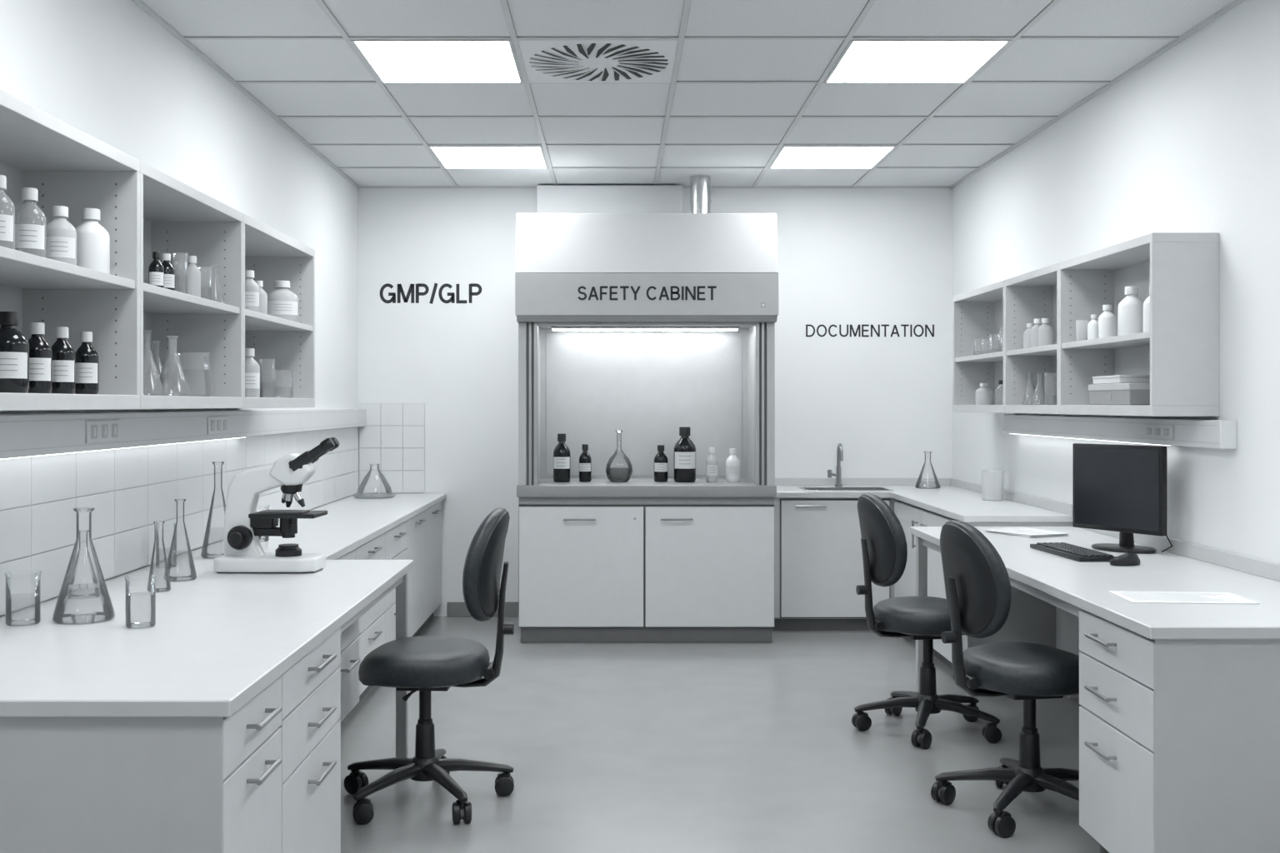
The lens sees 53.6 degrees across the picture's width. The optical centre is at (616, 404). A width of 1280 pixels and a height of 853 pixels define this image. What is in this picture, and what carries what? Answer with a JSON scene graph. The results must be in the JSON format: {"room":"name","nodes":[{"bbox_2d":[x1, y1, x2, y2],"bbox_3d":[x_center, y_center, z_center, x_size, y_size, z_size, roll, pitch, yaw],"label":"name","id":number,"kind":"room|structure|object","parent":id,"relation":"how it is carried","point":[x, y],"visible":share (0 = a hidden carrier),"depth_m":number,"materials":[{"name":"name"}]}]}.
{"room":"laboratory","nodes":[
{"label":"laboratory","id":0,"kind":"room"},
{"bbox_2d":[0,0,357,616],"bbox_3d":[-1.733,-0.016,3.312,0.100,2.792,9.825,0,0,0],"label":"wall","id":1,"kind":"structure","parent":0,"point":[107,70],"depth_m":4.97,"materials":[{"name":"white paint"}]},
{"bbox_2d":[0,436,247,459],"bbox_3d":[-1.651,0.146,4.100,0.037,0.003,3.000,0,0,0],"label":"light","id":2,"kind":"object","parent":1,"relation":"attached to","point":[245,437],"visible":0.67,"depth_m":4.06,"materials":[{"name":"plastic"}]},
{"bbox_2d":[0,89,314,410],"bbox_3d":[-1.516,-0.338,3.960,0.332,0.705,3.418,0,0,0],"label":"wall shelf unit","id":3,"kind":"object","parent":1,"relation":"attached to","point":[144,210],"visible":0.88,"depth_m":3.60,"materials":[{"name":"laminate"}]},
{"bbox_2d":[0,175,14,249],"bbox_3d":[-1.460,-0.444,2.990,0.072,0.190,0.073,0,0,0],"label":"bottle","id":4,"kind":"object","parent":3,"relation":"in","point":[7,222],"visible":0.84,"depth_m":2.98,"materials":[{"name":"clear glass"}]},
{"bbox_2d":[0,311,29,393],"bbox_3d":[-1.460,-0.123,3.039,0.092,0.195,0.093,0,0,0],"label":"bottle","id":5,"kind":"object","parent":3,"relation":"in","point":[14,347],"visible":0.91,"depth_m":3.01,"materials":[{"name":"black glass"}]},
{"bbox_2d":[15,187,45,257],"bbox_3d":[-1.455,-0.441,3.140,0.074,0.185,0.075,0,0,0],"label":"bottle","id":6,"kind":"object","parent":3,"relation":"in","point":[27,236],"visible":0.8,"depth_m":3.12,"materials":[{"name":"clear glass"}]},
{"bbox_2d":[27,322,52,393],"bbox_3d":[-1.455,-0.115,3.180,0.070,0.178,0.071,0,0,0],"label":"bottle","id":7,"kind":"object","parent":3,"relation":"in","point":[40,351],"visible":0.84,"depth_m":3.16,"materials":[{"name":"black glass"}]},
{"bbox_2d":[45,205,76,265],"bbox_3d":[-1.450,-0.431,3.300,0.080,0.165,0.081,0,0,0],"label":"plastic bottle","id":8,"kind":"object","parent":3,"relation":"in","point":[61,235],"visible":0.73,"depth_m":3.27,"materials":[{"name":"plastic"}]},
{"bbox_2d":[50,326,75,394],"bbox_3d":[-1.450,-0.113,3.310,0.066,0.175,0.067,0,0,0],"label":"bottle","id":9,"kind":"object","parent":3,"relation":"in","point":[63,354],"visible":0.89,"depth_m":3.29,"materials":[{"name":"black glass"}]},
{"bbox_2d":[75,331,98,394],"bbox_3d":[-1.440,-0.111,3.440,0.062,0.170,0.063,0,0,0],"label":"bottle","id":10,"kind":"object","parent":3,"relation":"in","point":[87,357],"visible":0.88,"depth_m":3.42,"materials":[{"name":"black glass"}]},
{"bbox_2d":[75,208,109,274],"bbox_3d":[-1.440,-0.441,3.470,0.096,0.185,0.096,0,0,0],"label":"plastic bottle","id":11,"kind":"object","parent":3,"relation":"in","point":[92,239],"visible":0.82,"depth_m":3.44,"materials":[{"name":"white plastic"}]},
{"bbox_2d":[143,330,164,395],"bbox_3d":[-1.450,-0.126,3.900,0.110,0.200,0.110,0,0,0],"label":"flask","id":12,"kind":"object","parent":3,"relation":"on","point":[161,392],"visible":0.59,"depth_m":3.93,"materials":[{"name":"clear glass"}]},
{"bbox_2d":[148,251,164,288],"bbox_3d":[-1.450,-0.414,3.990,0.046,0.130,0.046,0,0,0],"label":"bottle","id":13,"kind":"object","parent":3,"relation":"in","point":[156,269],"visible":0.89,"depth_m":3.97,"materials":[{"name":"black glass"}]},
{"bbox_2d":[143,340,169,394],"bbox_3d":[-1.500,-0.116,4.120,0.090,0.180,0.090,0,0,0],"label":"flask","id":14,"kind":"object","parent":3,"relation":"on","point":[145,384],"visible":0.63,"depth_m":4.13,"materials":[{"name":"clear glass"}]},
{"bbox_2d":[161,253,174,290],"bbox_3d":[-1.450,-0.416,4.080,0.052,0.135,0.052,0,0,0],"label":"bottle","id":15,"kind":"object","parent":3,"relation":"in","point":[169,271],"visible":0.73,"depth_m":4.07,"materials":[{"name":"black glass"}]},
{"bbox_2d":[154,335,190,395],"bbox_3d":[-1.410,-0.121,4.020,0.110,0.190,0.110,0,0,0],"label":"flask","id":16,"kind":"object","parent":3,"relation":"on","point":[187,392],"visible":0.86,"depth_m":4.04,"materials":[{"name":"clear glass"}]},
{"bbox_2d":[175,262,183,291],"bbox_3d":[-1.500,-0.419,4.360,0.038,0.140,0.038,0,0,0],"label":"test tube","id":17,"kind":"object","parent":3,"relation":"on","point":[176,286],"visible":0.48,"depth_m":4.36,"materials":[{"name":"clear glass"}]},
{"bbox_2d":[172,253,188,294],"bbox_3d":[-1.440,-0.424,4.180,0.049,0.150,0.049,0,0,0],"label":"cylinder","id":18,"kind":"object","parent":3,"relation":"on","point":[173,254],"visible":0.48,"depth_m":4.20,"materials":[{"name":"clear glass"}]},
{"bbox_2d":[170,351,212,396],"bbox_3d":[-1.450,-0.101,4.320,0.140,0.150,0.140,0,0,0],"label":"glass beaker","id":19,"kind":"object","parent":3,"relation":"on","point":[175,369],"visible":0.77,"depth_m":4.35,"materials":[{"name":"clear glass"}]},
{"bbox_2d":[184,255,200,297],"bbox_3d":[-1.430,-0.424,4.270,0.054,0.150,0.054,0,0,0],"label":"bottle","id":20,"kind":"object","parent":3,"relation":"in","point":[193,272],"visible":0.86,"depth_m":4.25,"materials":[{"name":"white plastic"}]},
{"bbox_2d":[197,266,212,300],"bbox_3d":[-1.420,-0.411,4.370,0.051,0.125,0.051,0,0,0],"label":"cylinder","id":21,"kind":"object","parent":3,"relation":"on","point":[211,268],"visible":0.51,"depth_m":4.39,"materials":[{"name":"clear glass"}]},
{"bbox_2d":[205,265,225,304],"bbox_3d":[-1.420,-0.419,4.480,0.072,0.140,0.072,0,0,0],"label":"flask","id":22,"kind":"object","parent":3,"relation":"on","point":[217,267],"visible":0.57,"depth_m":4.49,"materials":[{"name":"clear glass"}]},
{"bbox_2d":[245,270,259,312],"bbox_3d":[-1.430,-0.434,4.930,0.076,0.170,0.077,0,0,0],"label":"plastic bottle","id":23,"kind":"object","parent":3,"relation":"in","point":[252,288],"visible":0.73,"depth_m":4.90,"materials":[{"name":"plastic"}]},
{"bbox_2d":[245,348,259,397],"bbox_3d":[-1.430,-0.121,4.930,0.080,0.190,0.081,0,0,0],"label":"bottle","id":24,"kind":"object","parent":3,"relation":"in","point":[252,367],"visible":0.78,"depth_m":4.90,"materials":[{"name":"plastic"}]},
{"bbox_2d":[255,280,267,314],"bbox_3d":[-1.450,-0.424,5.130,0.068,0.150,0.068,0,0,0],"label":"bottle","id":25,"kind":"object","parent":3,"relation":"in","point":[262,295],"visible":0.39,"depth_m":5.11,"materials":[{"name":"white plastic"}]},
{"bbox_2d":[259,359,274,397],"bbox_3d":[-1.440,-0.106,5.220,0.064,0.160,0.064,0,0,0],"label":"cylinder","id":26,"kind":"object","parent":3,"relation":"on","point":[260,360],"visible":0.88,"depth_m":5.23,"materials":[{"name":"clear glass"}]},
{"bbox_2d":[270,370,294,398],"bbox_3d":[-1.430,-0.086,5.420,0.096,0.120,0.096,0,0,0],"label":"glass beaker","id":27,"kind":"object","parent":3,"relation":"on","point":[291,371],"visible":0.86,"depth_m":5.45,"materials":[{"name":"clear glass"}]},
{"bbox_2d":[267,280,298,322],"bbox_3d":[-1.440,-0.439,5.449,0.137,0.180,0.137,0,0,0],"label":"plastic bottle","id":28,"kind":"object","parent":3,"relation":"in","point":[282,302],"visible":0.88,"depth_m":5.40,"materials":[{"name":"plastic"}]},
{"bbox_2d":[0,426,358,615],"bbox_3d":[-1.678,0.362,5.317,0.011,0.429,5.793,0,0,0],"label":"tile backsplash","id":29,"kind":"structure","parent":1,"relation":"attached to","point":[129,490],"depth_m":4.33,"materials":[{"name":"white tile"}]},
{"bbox_2d":[0,408,365,458],"bbox_3d":[-1.648,0.086,5.256,0.070,0.116,5.913,0,0,0],"label":"trim","id":30,"kind":"structure","parent":1,"relation":"attached to","point":[21,435],"depth_m":4.36,"materials":[{"name":"white"}]},
{"bbox_2d":[357,188,952,616],"bbox_3d":[0.249,-0.016,8.275,4.064,2.792,0.100,0,0,0],"label":"wall","id":31,"kind":"structure","parent":0,"point":[854,257],"depth_m":8.22,"materials":[{"name":"white paint"}]},
{"bbox_2d":[359,403,424,493],"bbox_3d":[-1.458,0.286,8.220,0.426,0.582,0.011,0,0,0],"label":"tile backsplash","id":32,"kind":"structure","parent":31,"relation":"attached to","point":[392,437],"depth_m":8.21,"materials":[{"name":"white tile"}]},
{"bbox_2d":[380,283,481,304],"bbox_3d":[-1.207,-0.718,8.223,0.664,0.137,0.001,0,0,0],"label":"sign","id":33,"kind":"object","parent":31,"relation":"attached to","point":[400,291],"visible":1,"depth_m":8.22,"materials":[{"name":"plastic"}]},
{"bbox_2d":[446,602,518,616],"bbox_3d":[-0.835,1.333,8.218,0.530,0.095,0.014,0,0,0],"label":"baseboard","id":34,"kind":"structure","parent":31,"relation":"attached to","point":[453,609],"depth_m":8.21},
{"bbox_2d":[805,325,934,337],"bbox_3d":[1.645,-0.476,8.223,0.833,0.083,0.001,0,0,0],"label":"sign","id":35,"kind":"object","parent":31,"relation":"attached to","point":[807,326],"visible":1,"depth_m":8.22,"materials":[{"name":"plastic"}]},
{"bbox_2d":[141,0,1234,185],"bbox_3d":[0.249,-1.462,3.312,4.064,0.100,10.025,0,0,0],"label":"ceiling","id":36,"kind":"structure","parent":0,"point":[243,60],"depth_m":5.66,"materials":[{"name":"tile"}]},
{"bbox_2d":[350,40,523,83],"bbox_3d":[-0.717,-1.407,5.210,0.620,0.010,0.646,0,0,0],"label":"ceiling light panel","id":37,"kind":"object","parent":36,"relation":"in","point":[392,61],"depth_m":5.19,"materials":[{"name":"white plastic"}]},
{"bbox_2d":[428,145,548,168],"bbox_3d":[-0.717,-1.407,7.220,0.620,0.010,0.646,0,0,0],"label":"ceiling light panel","id":38,"kind":"object","parent":36,"relation":"in","point":[449,157],"depth_m":7.20,"materials":[{"name":"white plastic"}]},
{"bbox_2d":[517,40,678,82],"bbox_3d":[-0.073,-1.405,5.210,0.620,0.012,0.646,0,0,0],"label":"ceiling vent","id":39,"kind":"object","parent":36,"relation":"in","point":[544,61],"visible":1,"depth_m":5.17,"materials":[{"name":"white metal"}]},
{"bbox_2d":[131,0,1245,188],"bbox_3d":[0.249,-1.406,3.312,3.864,0.012,9.825,0,0,0],"label":"grid","id":40,"kind":"object","parent":36,"relation":"attached to","point":[185,40],"visible":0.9,"depth_m":5.86,"materials":[{"name":"metal"}]},
{"bbox_2d":[768,145,896,168],"bbox_3d":[1.215,-1.407,7.220,0.620,0.010,0.646,0,0,0],"label":"ceiling light panel","id":41,"kind":"object","parent":36,"relation":"in","point":[788,157],"depth_m":7.20,"materials":[{"name":"white plastic"}]},
{"bbox_2d":[824,40,1011,83],"bbox_3d":[1.215,-1.407,5.210,0.620,0.010,0.646,0,0,0],"label":"ceiling light panel","id":42,"kind":"object","parent":36,"relation":"in","point":[862,61],"depth_m":5.19,"materials":[{"name":"white plastic"}]},
{"bbox_2d":[340,616,1099,852],"bbox_3d":[0.249,1.430,3.312,4.064,0.100,10.025,0,0,0],"label":"floor","id":43,"kind":"structure","parent":0,"point":[609,747],"depth_m":4.95,"materials":[{"name":"plastic"}]},
{"bbox_2d":[0,493,446,852],"bbox_3d":[-1.214,0.980,5.352,0.937,0.800,5.745,0,0,0],"label":"lab bench","id":44,"kind":"object","parent":43,"relation":"on","point":[213,727],"visible":0.98,"depth_m":2.90,"materials":[{"name":"laminate"}]},
{"bbox_2d":[4,570,41,626],"bbox_3d":[-1.565,0.512,3.340,0.090,0.135,0.090,0,0,0],"label":"glass beaker","id":45,"kind":"object","parent":44,"relation":"on","point":[9,622],"visible":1,"depth_m":3.35,"materials":[{"name":"clear glass"}]},
{"bbox_2d":[52,507,114,624],"bbox_3d":[-1.430,0.429,3.400,0.156,0.300,0.156,0,0,0],"label":"flask","id":46,"kind":"object","parent":44,"relation":"on","point":[108,614],"visible":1,"depth_m":3.42,"materials":[{"name":"clear glass"}]},
{"bbox_2d":[67,530,99,599],"bbox_3d":[-1.600,0.479,3.800,0.100,0.200,0.100,0,0,0],"label":"flask","id":47,"kind":"object","parent":44,"relation":"on","point":[97,594],"visible":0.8,"depth_m":3.81,"materials":[{"name":"clear glass"}]},
{"bbox_2d":[124,575,156,629],"bbox_3d":[-1.240,0.514,3.300,0.079,0.130,0.079,0,0,0],"label":"glass beaker","id":48,"kind":"object","parent":44,"relation":"on","point":[128,624],"visible":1,"depth_m":3.31,"materials":[{"name":"clear glass"}]},
{"bbox_2d":[146,520,170,592],"bbox_3d":[-1.420,0.472,3.930,0.070,0.215,0.070,0,0,0],"label":"flask","id":49,"kind":"object","parent":44,"relation":"on","point":[167,588],"visible":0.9,"depth_m":3.94,"materials":[{"name":"clear glass"}]},
{"bbox_2d":[155,520,176,568],"bbox_3d":[-1.600,0.499,4.500,0.075,0.160,0.075,0,0,0],"label":"glass beaker","id":50,"kind":"object","parent":44,"relation":"on","point":[174,565],"visible":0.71,"depth_m":4.51,"materials":[{"name":"clear glass"}]},
{"bbox_2d":[163,499,196,581],"bbox_3d":[-1.440,0.447,4.180,0.104,0.265,0.104,0,0,0],"label":"flask","id":51,"kind":"object","parent":44,"relation":"on","point":[193,575],"visible":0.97,"depth_m":4.19,"materials":[{"name":"clear glass"}]},
{"bbox_2d":[200,461,225,559],"bbox_3d":[-1.510,0.399,4.800,0.124,0.360,0.124,0,0,0],"label":"flask","id":52,"kind":"object","parent":44,"relation":"on","point":[204,555],"visible":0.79,"depth_m":4.81,"materials":[{"name":"clear glass"}]},
{"bbox_2d":[213,437,339,573],"bbox_3d":[-1.172,0.348,4.406,0.406,0.463,0.199,0,0,4],"label":"microscope","id":53,"kind":"object","parent":44,"relation":"on","point":[244,527],"visible":1,"depth_m":4.37,"materials":[{"name":"metal"}]},
{"bbox_2d":[353,464,395,499],"bbox_3d":[-1.500,0.475,7.850,0.260,0.207,0.260,0,0,0],"label":"flask","id":54,"kind":"object","parent":44,"relation":"on","point":[388,490],"visible":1,"depth_m":7.89,"materials":[{"name":"clear glass"}]},
{"bbox_2d":[343,507,514,824],"bbox_3d":[-0.663,0.869,4.425,0.614,1.020,0.581,0,0,2],"label":"office chair","id":55,"kind":"object","parent":43,"relation":"on","point":[424,665],"visible":1,"depth_m":4.28,"materials":[{"name":"fabric"}]},
{"bbox_2d":[515,213,778,643],"bbox_3d":[0.172,0.141,7.708,1.498,2.478,1.029,0,0,0],"label":"fume hood","id":56,"kind":"object","parent":43,"relation":"on","point":[642,559],"visible":1,"depth_m":7.28,"materials":[{"name":"white metal"}]},
{"bbox_2d":[553,433,570,482],"bbox_3d":[-0.330,0.323,7.620,0.104,0.290,0.105,0,0,0],"label":"bottle","id":57,"kind":"object","parent":56,"relation":"in","point":[562,454],"visible":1,"depth_m":7.58,"materials":[{"name":"black glass"}]},
{"bbox_2d":[579,444,591,482],"bbox_3d":[-0.190,0.356,7.640,0.076,0.225,0.077,0,0,0],"label":"bottle","id":58,"kind":"object","parent":56,"relation":"in","point":[585,460],"visible":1,"depth_m":7.61,"materials":[{"name":"black glass"}]},
{"bbox_2d":[536,185,682,213],"bbox_3d":[-0.045,-1.250,8.162,0.930,0.299,0.124,0,0,0],"label":"duct boxing","id":59,"kind":"object","parent":56,"relation":"on","point":[550,199],"visible":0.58,"depth_m":8.10,"materials":[{"name":"white paint"}]},
{"bbox_2d":[605,430,632,482],"bbox_3d":[0.015,0.313,7.620,0.164,0.310,0.164,0,0,0],"label":"flask","id":60,"kind":"object","parent":56,"relation":"in","point":[617,474],"visible":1,"depth_m":7.58,"materials":[{"name":"clear glass"}]},
{"bbox_2d":[577,285,716,300],"bbox_3d":[0.173,-0.631,7.198,0.789,0.083,0.001,0,0,0],"label":"sign","id":61,"kind":"object","parent":56,"relation":"attached to","point":[693,297],"visible":1,"depth_m":7.20,"materials":[{"name":"paint"}]},
{"bbox_2d":[654,445,668,482],"bbox_3d":[0.267,0.358,7.640,0.086,0.220,0.087,0,0,0],"label":"bottle","id":62,"kind":"object","parent":56,"relation":"in","point":[661,461],"visible":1,"depth_m":7.61,"materials":[{"name":"black glass"}]},
{"bbox_2d":[673,426,695,482],"bbox_3d":[0.410,0.303,7.619,0.134,0.330,0.135,0,0,0],"label":"bottle","id":63,"kind":"object","parent":56,"relation":"in","point":[684,451],"visible":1,"depth_m":7.57,"materials":[{"name":"black glass"}]},
{"bbox_2d":[690,175,711,213],"bbox_3d":[0.520,-1.254,7.860,0.149,0.310,0.149,0,0,0],"label":"duct","id":64,"kind":"object","parent":56,"relation":"on","point":[700,185],"visible":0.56,"depth_m":7.81,"materials":[{"name":"metal"}]},
{"bbox_2d":[705,447,718,482],"bbox_3d":[0.575,0.366,7.640,0.072,0.205,0.073,0,0,0],"label":"bottle","id":65,"kind":"object","parent":56,"relation":"in","point":[712,462],"visible":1,"depth_m":7.61,"materials":[{"name":"plastic"}]},
{"bbox_2d":[725,448,739,482],"bbox_3d":[0.700,0.368,7.620,0.084,0.200,0.085,0,0,0],"label":"plastic bottle","id":66,"kind":"object","parent":56,"relation":"in","point":[732,462],"visible":1,"depth_m":7.59,"materials":[{"name":"plastic"}]},
{"bbox_2d":[772,478,1072,689],"bbox_3d":[1.552,0.930,7.122,1.255,0.900,2.204,0,0,0],"label":"base cabinet","id":67,"kind":"object","parent":43,"relation":"on","point":[818,562],"depth_m":7.64,"materials":[{"name":"laminate"}]},
{"bbox_2d":[827,443,843,487],"bbox_3d":[1.395,0.390,8.061,0.097,0.279,0.125,0,0,0],"label":"tap","id":68,"kind":"object","parent":67,"relation":"on","point":[839,449],"visible":1,"depth_m":8.08,"materials":[{"name":"metal"}]},
{"bbox_2d":[915,451,940,489],"bbox_3d":[1.960,0.414,7.980,0.156,0.230,0.156,0,0,0],"label":"flask","id":69,"kind":"object","parent":67,"relation":"on","point":[918,482],"visible":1,"depth_m":8.00,"materials":[{"name":"clear glass"}]},
{"bbox_2d":[980,470,1004,500],"bbox_3d":[2.070,0.447,6.970,0.124,0.165,0.124,0,0,0],"label":"beaker","id":70,"kind":"object","parent":67,"relation":"on","point":[992,481],"visible":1,"depth_m":6.92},
{"bbox_2d":[851,493,1001,749],"bbox_3d":[1.304,0.877,5.364,0.601,1.004,0.612,0,0,-8],"label":"office chair","id":71,"kind":"object","parent":43,"relation":"on","point":[883,542],"visible":0.91,"depth_m":5.25,"materials":[{"name":"fabric"}]},
{"bbox_2d":[930,520,1079,838],"bbox_3d":[1.395,0.884,4.291,0.619,0.990,0.612,0,0,-10],"label":"office chair","id":72,"kind":"object","parent":43,"relation":"on","point":[977,587],"visible":0.76,"depth_m":4.18,"materials":[{"name":"fabric"}]},
{"bbox_2d":[910,526,1279,852],"bbox_3d":[1.779,0.953,4.650,0.802,0.855,2.701,0,0,0],"label":"office desk","id":73,"kind":"object","parent":43,"relation":"on","point":[1179,714],"visible":0.88,"depth_m":3.42,"materials":[{"name":"laminate"}]},
{"bbox_2d":[985,527,1069,537],"bbox_3d":[1.830,0.573,5.661,0.232,0.012,0.318,0,0,-24],"label":"paper stack","id":74,"kind":"object","parent":73,"relation":"on","point":[1019,532],"visible":1,"depth_m":5.62,"materials":[{"name":"grey paper"}]},
{"bbox_2d":[1030,542,1116,561],"bbox_3d":[1.755,0.568,4.880,0.150,0.022,0.460,0,0,-4],"label":"keyboard","id":75,"kind":"object","parent":73,"relation":"on","point":[1074,552],"visible":0.97,"depth_m":4.80,"materials":[{"name":"black plastic"}]},
{"bbox_2d":[1072,443,1173,554],"bbox_3d":[2.009,0.370,5.022,0.180,0.418,0.424,0,0,-30],"label":"computer monitor","id":76,"kind":"object","parent":73,"relation":"on","point":[1122,489],"visible":1,"depth_m":4.98,"materials":[{"name":"black plastic"}]},
{"bbox_2d":[1109,552,1140,566],"bbox_3d":[1.830,0.557,4.560,0.124,0.044,0.072,0,0,-20],"label":"computer mouse","id":77,"kind":"object","parent":73,"relation":"on","point":[1127,559],"visible":1,"depth_m":4.53,"materials":[{"name":"black plastic"}]},
{"bbox_2d":[1108,590,1259,604],"bbox_3d":[1.690,0.578,3.790,0.360,0.002,0.220,0,0,4],"label":"paper sheet","id":78,"kind":"object","parent":73,"relation":"on","point":[1132,597],"visible":1,"depth_m":3.78,"materials":[{"name":"grey paper"}]},
{"bbox_2d":[952,0,1279,564],"bbox_3d":[2.231,-0.016,3.312,0.100,2.792,9.825,0,0,0],"label":"wall","id":79,"kind":"structure","parent":0,"point":[1188,141],"depth_m":4.88,"materials":[{"name":"white paint"}]},
{"bbox_2d":[952,232,1219,416],"bbox_3d":[2.058,-0.287,5.940,0.243,0.665,2.718,0,0,0],"label":"wall shelf unit","id":80,"kind":"object","parent":79,"relation":"attached to","point":[1179,353],"visible":0.94,"depth_m":5.51,"materials":[{"name":"laminate"}]},
{"bbox_2d":[973,338,984,355],"bbox_3d":[2.030,-0.316,7.100,0.060,0.100,0.060,0,0,0],"label":"glass beaker","id":81,"kind":"object","parent":80,"relation":"on","point":[975,338],"visible":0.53,"depth_m":7.11,"materials":[{"name":"clear glass"}]},
{"bbox_2d":[975,383,992,404],"bbox_3d":[2.030,-0.056,7.000,0.090,0.120,0.090,0,0,0],"label":"plastic bottle","id":82,"kind":"object","parent":80,"relation":"in","point":[983,394],"visible":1,"depth_m":6.97,"materials":[{"name":"white plastic"}]},
{"bbox_2d":[980,339,992,354],"bbox_3d":[2.030,-0.311,6.950,0.060,0.090,0.060,0,0,0],"label":"glass beaker","id":83,"kind":"object","parent":80,"relation":"on","point":[981,339],"visible":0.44,"depth_m":6.97,"materials":[{"name":"clear glass"}]},
{"bbox_2d":[989,334,999,353],"bbox_3d":[2.030,-0.321,6.800,0.060,0.110,0.060,0,0,0],"label":"glass beaker","id":84,"kind":"object","parent":80,"relation":"on","point":[989,334],"visible":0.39,"depth_m":6.82,"materials":[{"name":"clear glass"}]},
{"bbox_2d":[995,380,1003,404],"bbox_3d":[2.030,-0.061,6.680,0.060,0.130,0.060,0,0,0],"label":"bottle","id":85,"kind":"object","parent":80,"relation":"in","point":[1000,382],"visible":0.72,"depth_m":6.70,"materials":[{"name":"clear glass"}]},
{"bbox_2d":[999,328,1001,351],"bbox_3d":[2.030,-0.331,6.620,0.060,0.130,0.060,0,0,0],"label":"glass beaker","id":86,"kind":"object","parent":80,"relation":"on","point":[1000,346],"visible":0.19,"depth_m":6.64,"materials":[{"name":"clear glass"}]},
{"bbox_2d":[1023,323,1033,348],"bbox_3d":[2.030,-0.331,6.220,0.066,0.130,0.066,0,0,0],"label":"bottle","id":87,"kind":"object","parent":80,"relation":"in","point":[1027,333],"visible":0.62,"depth_m":6.20,"materials":[{"name":"white plastic"}]},
{"bbox_2d":[1021,372,1038,404],"bbox_3d":[2.030,-0.076,6.220,0.080,0.160,0.080,0,0,0],"label":"flask","id":88,"kind":"object","parent":80,"relation":"on","point":[1024,396],"visible":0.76,"depth_m":6.23,"materials":[{"name":"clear glass"}]},
{"bbox_2d":[1030,319,1040,347],"bbox_3d":[2.030,-0.338,6.110,0.066,0.145,0.066,0,0,0],"label":"bottle","id":89,"kind":"object","parent":80,"relation":"in","point":[1033,332],"visible":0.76,"depth_m":6.09,"materials":[{"name":"white plastic"}]},
{"bbox_2d":[1030,373,1048,404],"bbox_3d":[2.030,-0.071,6.080,0.080,0.150,0.080,0,0,0],"label":"flask","id":90,"kind":"object","parent":80,"relation":"on","point":[1041,374],"visible":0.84,"depth_m":6.09,"materials":[{"name":"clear glass"}]},
{"bbox_2d":[1037,318,1052,346],"bbox_3d":[2.030,-0.336,6.000,0.066,0.140,0.066,0,0,0],"label":"bottle","id":91,"kind":"object","parent":80,"relation":"in","point":[1045,331],"visible":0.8,"depth_m":5.98,"materials":[{"name":"white plastic"}]},
{"bbox_2d":[1044,373,1056,404],"bbox_3d":[2.030,-0.071,5.900,0.075,0.150,0.075,0,0,0],"label":"glass beaker","id":92,"kind":"object","parent":80,"relation":"on","point":[1045,374],"visible":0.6,"depth_m":5.92,"materials":[{"name":"clear glass"}]},
{"bbox_2d":[1075,320,1089,341],"bbox_3d":[2.000,-0.313,5.440,0.056,0.095,0.056,0,0,0],"label":"jar","id":93,"kind":"object","parent":80,"relation":"on","point":[1081,325],"visible":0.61,"depth_m":5.42,"materials":[{"name":"white plastic"}]},
{"bbox_2d":[1087,315,1099,339],"bbox_3d":[2.010,-0.321,5.330,0.054,0.110,0.054,0,0,0],"label":"plastic bottle","id":94,"kind":"object","parent":80,"relation":"in","point":[1092,327],"visible":0.82,"depth_m":5.31,"materials":[{"name":"white plastic"}]},
{"bbox_2d":[1098,305,1115,338],"bbox_3d":[2.010,-0.336,5.190,0.068,0.140,0.068,0,0,0],"label":"plastic bottle","id":95,"kind":"object","parent":80,"relation":"in","point":[1107,320],"visible":0.89,"depth_m":5.17,"materials":[{"name":"white plastic"}]},
{"bbox_2d":[1088,383,1149,404],"bbox_3d":[2.060,-0.038,5.060,0.196,0.084,0.426,0,0,0],"label":"storage box","id":96,"kind":"object","parent":80,"relation":"on","point":[1117,393],"visible":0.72,"depth_m":4.94,"materials":[{"name":"grey cardboard"}]},
{"bbox_2d":[1092,375,1149,384],"bbox_3d":[2.060,-0.098,5.100,0.184,0.032,0.284,0,0,0],"label":"storage box","id":97,"kind":"object","parent":96,"relation":"on","point":[1117,378],"visible":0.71,"depth_m":4.96,"materials":[{"name":"white cardboard"}]},
{"bbox_2d":[1117,285,1143,335],"bbox_3d":[2.020,-0.363,4.970,0.100,0.195,0.100,0,0,0],"label":"plastic bottle","id":98,"kind":"object","parent":80,"relation":"in","point":[1130,310],"visible":0.84,"depth_m":4.93,"materials":[{"name":"white plastic"}]},
{"bbox_2d":[1143,285,1149,332],"bbox_3d":[2.040,-0.358,4.800,0.084,0.185,0.084,0,0,0],"label":"plastic bottle","id":99,"kind":"object","parent":80,"relation":"in","point":[1147,302],"visible":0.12,"depth_m":4.79,"materials":[{"name":"white plastic"}]},
{"bbox_2d":[1003,415,1236,449],"bbox_3d":[2.146,0.108,5.700,0.070,0.100,2.500,0,0,0],"label":"cable trunking","id":100,"kind":"object","parent":79,"relation":"attached to","point":[1218,434],"visible":1,"depth_m":5.20,"materials":[{"name":"plastic"}]},
{"bbox_2d":[1009,433,1171,445],"bbox_3d":[2.152,0.160,5.900,0.042,0.003,2.000,0,0,0],"label":"light","id":101,"kind":"object","parent":100,"relation":"attached to","point":[1009,433],"visible":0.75,"depth_m":5.62,"materials":[{"name":"plastic"}]}
]}

